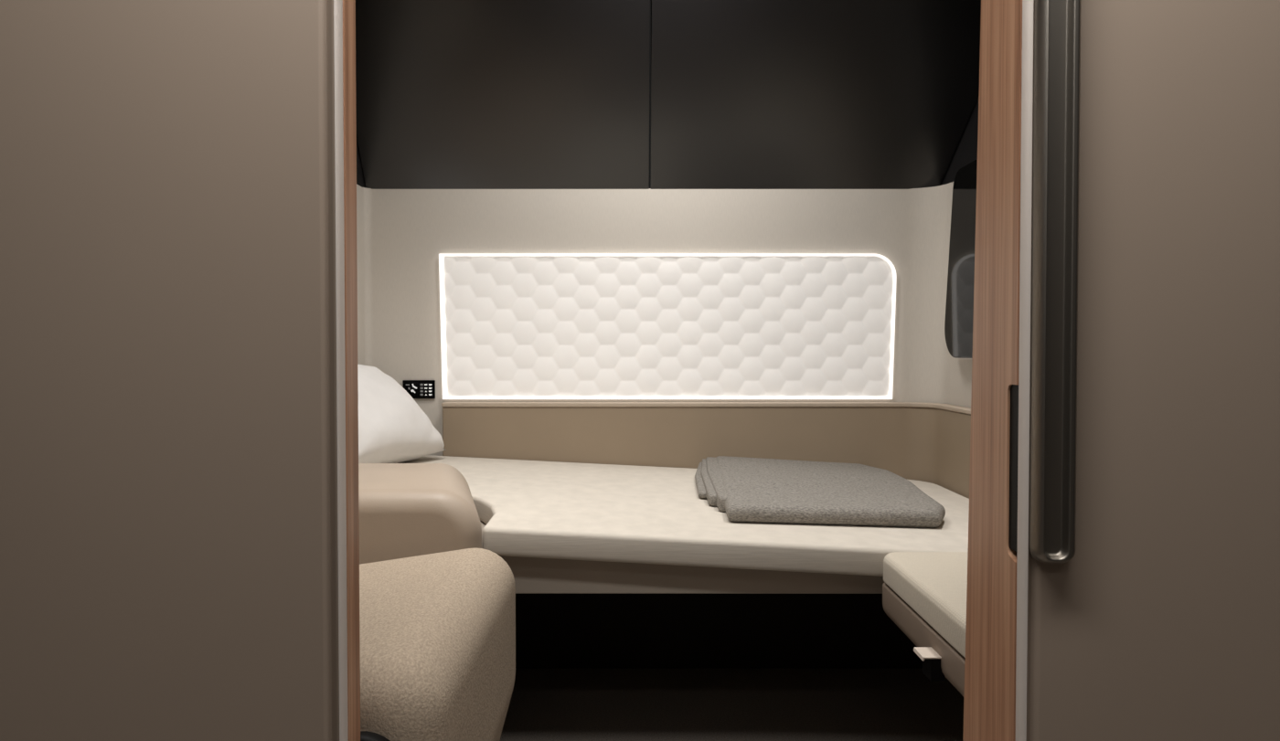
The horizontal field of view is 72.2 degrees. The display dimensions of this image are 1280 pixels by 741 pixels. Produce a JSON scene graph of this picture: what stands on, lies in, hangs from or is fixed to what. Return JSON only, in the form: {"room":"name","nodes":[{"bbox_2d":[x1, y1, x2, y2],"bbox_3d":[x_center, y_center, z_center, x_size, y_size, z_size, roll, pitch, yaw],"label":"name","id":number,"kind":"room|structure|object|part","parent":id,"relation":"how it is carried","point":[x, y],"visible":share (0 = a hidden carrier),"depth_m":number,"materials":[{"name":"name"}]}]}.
{"room":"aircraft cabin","nodes":[
{"label":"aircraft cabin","id":0,"kind":"room"},
{"bbox_2d":[356,139,365,365],"bbox_3d":[-0.757,-0.184,1.571,0.050,1.900,1.550,0,1,0],"label":"wall","id":1,"kind":"structure","parent":0,"point":[359,190],"depth_m":2.30,"materials":[{"name":"paint"}]},
{"bbox_2d":[362,181,952,456],"bbox_3d":[0.034,0.132,2.331,1.612,1.236,0.125,0,1,0],"label":"wall","id":2,"kind":"structure","parent":0,"point":[405,231],"depth_m":2.34,"materials":[{"name":"paint"}]},
{"bbox_2d":[402,380,435,398],"bbox_3d":[-0.592,0.050,2.348,0.086,0.049,0.008,0,1,0],"label":"control panel","id":3,"kind":"object","parent":2,"relation":"attached to","point":[416,389],"visible":0.9,"depth_m":2.34,"materials":[{"name":"black plastic"}]},
{"bbox_2d":[355,0,650,189],"bbox_3d":[-0.353,-0.811,2.187,0.754,0.661,0.337,0,1,0],"label":"locker","id":4,"kind":"object","parent":2,"relation":"on","point":[451,94],"visible":0.94,"depth_m":2.19,"materials":[{"name":"grey laminate"}]},
{"bbox_2d":[438,254,896,399],"bbox_3d":[0.074,-0.117,2.341,1.216,0.388,0.011,0,1,0],"label":"panel","id":5,"kind":"object","parent":2,"relation":"attached to","point":[514,326],"visible":1,"depth_m":2.34,"materials":[{"name":"white fabric"}]},
{"bbox_2d":[650,0,981,189],"bbox_3d":[0.495,-0.811,2.187,0.934,0.661,0.337,0,1,0],"label":"locker","id":6,"kind":"object","parent":2,"relation":"on","point":[746,94],"visible":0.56,"depth_m":2.19,"materials":[{"name":"grey laminate"}]},
{"bbox_2d":[499,669,964,740],"bbox_3d":[0.100,0.811,0.917,3.400,0.060,3.000,0,1,0],"label":"floor","id":7,"kind":"structure","parent":0,"point":[546,705],"depth_m":1.98,"materials":[{"name":"carpet"}]},
{"bbox_2d":[358,463,481,565],"bbox_3d":[-0.493,0.477,1.599,0.471,0.577,0.393,0,1,0],"label":"armrest","id":8,"kind":"object","parent":7,"relation":"on","point":[406,510],"visible":0.16,"depth_m":1.40,"materials":[{"name":"beige leather"}]},
{"bbox_2d":[359,548,515,740],"bbox_3d":[-0.458,0.277,1.088,0.537,1.000,0.580,0,1,0],"label":"seat","id":9,"kind":"object","parent":7,"relation":"on","point":[437,631],"visible":0.3,"depth_m":1.01,"materials":[{"name":"beige fabric"}]},
{"bbox_2d":[397,455,969,669],"bbox_3d":[0.019,0.492,1.879,1.490,0.535,0.896,0,1,0],"label":"bed","id":10,"kind":"object","parent":7,"relation":"on","point":[612,566],"visible":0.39,"depth_m":1.81,"materials":[{"name":"beige fabric"}]},
{"bbox_2d":[357,364,446,463],"bbox_3d":[-0.671,0.106,2.062,0.249,0.240,0.463,0,1,19],"label":"pillow","id":11,"kind":"object","parent":10,"relation":"on","point":[393,428],"visible":0.45,"depth_m":2.05,"materials":[{"name":"white fabric"}]},
{"bbox_3d":[0.019,0.285,1.875,1.490,0.120,0.896,0,1,0],"label":"mattress","id":12,"kind":"part","parent":10,"relation":"part of","materials":[{"name":"beige fabric"}]},
{"bbox_2d":[441,402,970,499],"bbox_3d":[0.137,0.232,1.679,1.322,0.265,1.348,0,1,0],"label":"panel","id":13,"kind":"object","parent":10,"relation":"on","point":[928,442],"visible":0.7,"depth_m":2.32,"materials":[{"name":"beige leather"}]},
{"bbox_2d":[694,456,945,527],"bbox_3d":[0.380,0.259,2.046,0.534,0.056,0.968,0,1,0],"label":"folded blanket","id":14,"kind":"object","parent":10,"relation":"on","point":[750,490],"visible":0.9,"depth_m":1.76,"materials":[{"name":"grey fabric"}]},
{"bbox_2d":[882,552,967,697],"bbox_3d":[0.564,0.537,1.163,0.399,0.477,0.533,0,1,0],"label":"ottoman","id":15,"kind":"object","parent":7,"relation":"on","point":[924,593],"visible":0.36,"depth_m":1.22,"materials":[{"name":"fabric"}]},
{"bbox_2d":[940,98,978,407],"bbox_3d":[0.908,-0.185,1.631,0.217,1.900,1.530,0,1,0],"label":"wall","id":16,"kind":"structure","parent":0,"point":[965,153],"depth_m":2.20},
{"bbox_2d":[944,159,977,359],"bbox_3d":[0.778,-0.247,1.757,0.042,0.456,0.854,0,1,0],"label":"window","id":17,"kind":"structure","parent":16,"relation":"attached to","point":[959,306],"depth_m":2.07,"materials":[{"name":"black glass"}]},
{"bbox_3d":[-0.891,-0.216,0.762,1.218,2.000,0.029,0,1,0],"label":"wall","id":18,"kind":"structure","parent":0,"visible":0},
{"bbox_2d":[0,0,347,740],"bbox_3d":[-0.876,-0.216,0.741,1.248,2.000,0.012,0,1,0],"label":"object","id":19,"kind":"structure","parent":18,"relation":"in","point":[173,491],"depth_m":0.74,"materials":[{"name":"beige paint"}]},
{"bbox_3d":[-0.255,-0.216,0.741,0.006,2.000,0.012,0,1,0],"label":"edge trim","id":20,"kind":"part","parent":19,"relation":"part of","materials":[{"name":"silver metal"}]},
{"bbox_2d":[342,0,360,740],"bbox_3d":[-0.266,-0.216,0.763,0.030,2.000,0.031,0,1,0],"label":"trim","id":21,"kind":"structure","parent":18,"relation":"attached to","point":[348,5],"depth_m":0.77,"materials":[{"name":"brown wood"}]},
{"bbox_3d":[1.029,-0.217,0.771,1.341,2.000,0.046,0,1,0],"label":"wall","id":22,"kind":"structure","parent":0,"visible":0},
{"bbox_2d":[962,0,1022,740],"bbox_3d":[0.341,-0.217,0.815,0.035,2.000,0.136,0,1,0],"label":"trim","id":23,"kind":"structure","parent":22,"relation":"attached to","point":[989,701],"depth_m":0.80,"materials":[{"name":"brown wood"}]},
{"bbox_2d":[1015,0,1279,740],"bbox_3d":[1.012,-0.216,0.734,1.376,2.000,0.026,0,1,0],"label":"door","id":24,"kind":"structure","parent":22,"relation":"in","point":[1148,560],"depth_m":0.74,"materials":[{"name":"beige paint"}]},
{"bbox_3d":[0.327,-0.216,0.742,0.006,2.000,0.010,0,1,0],"label":"edge trim","id":25,"kind":"part","parent":24,"relation":"part of","materials":[{"name":"silver metal"}]},
{"bbox_3d":[0.348,-0.186,0.729,0.036,0.699,0.016,0,1,0],"label":"handle","id":26,"kind":"part","parent":24,"relation":"part of","materials":[{"name":"metal"}]}
]}

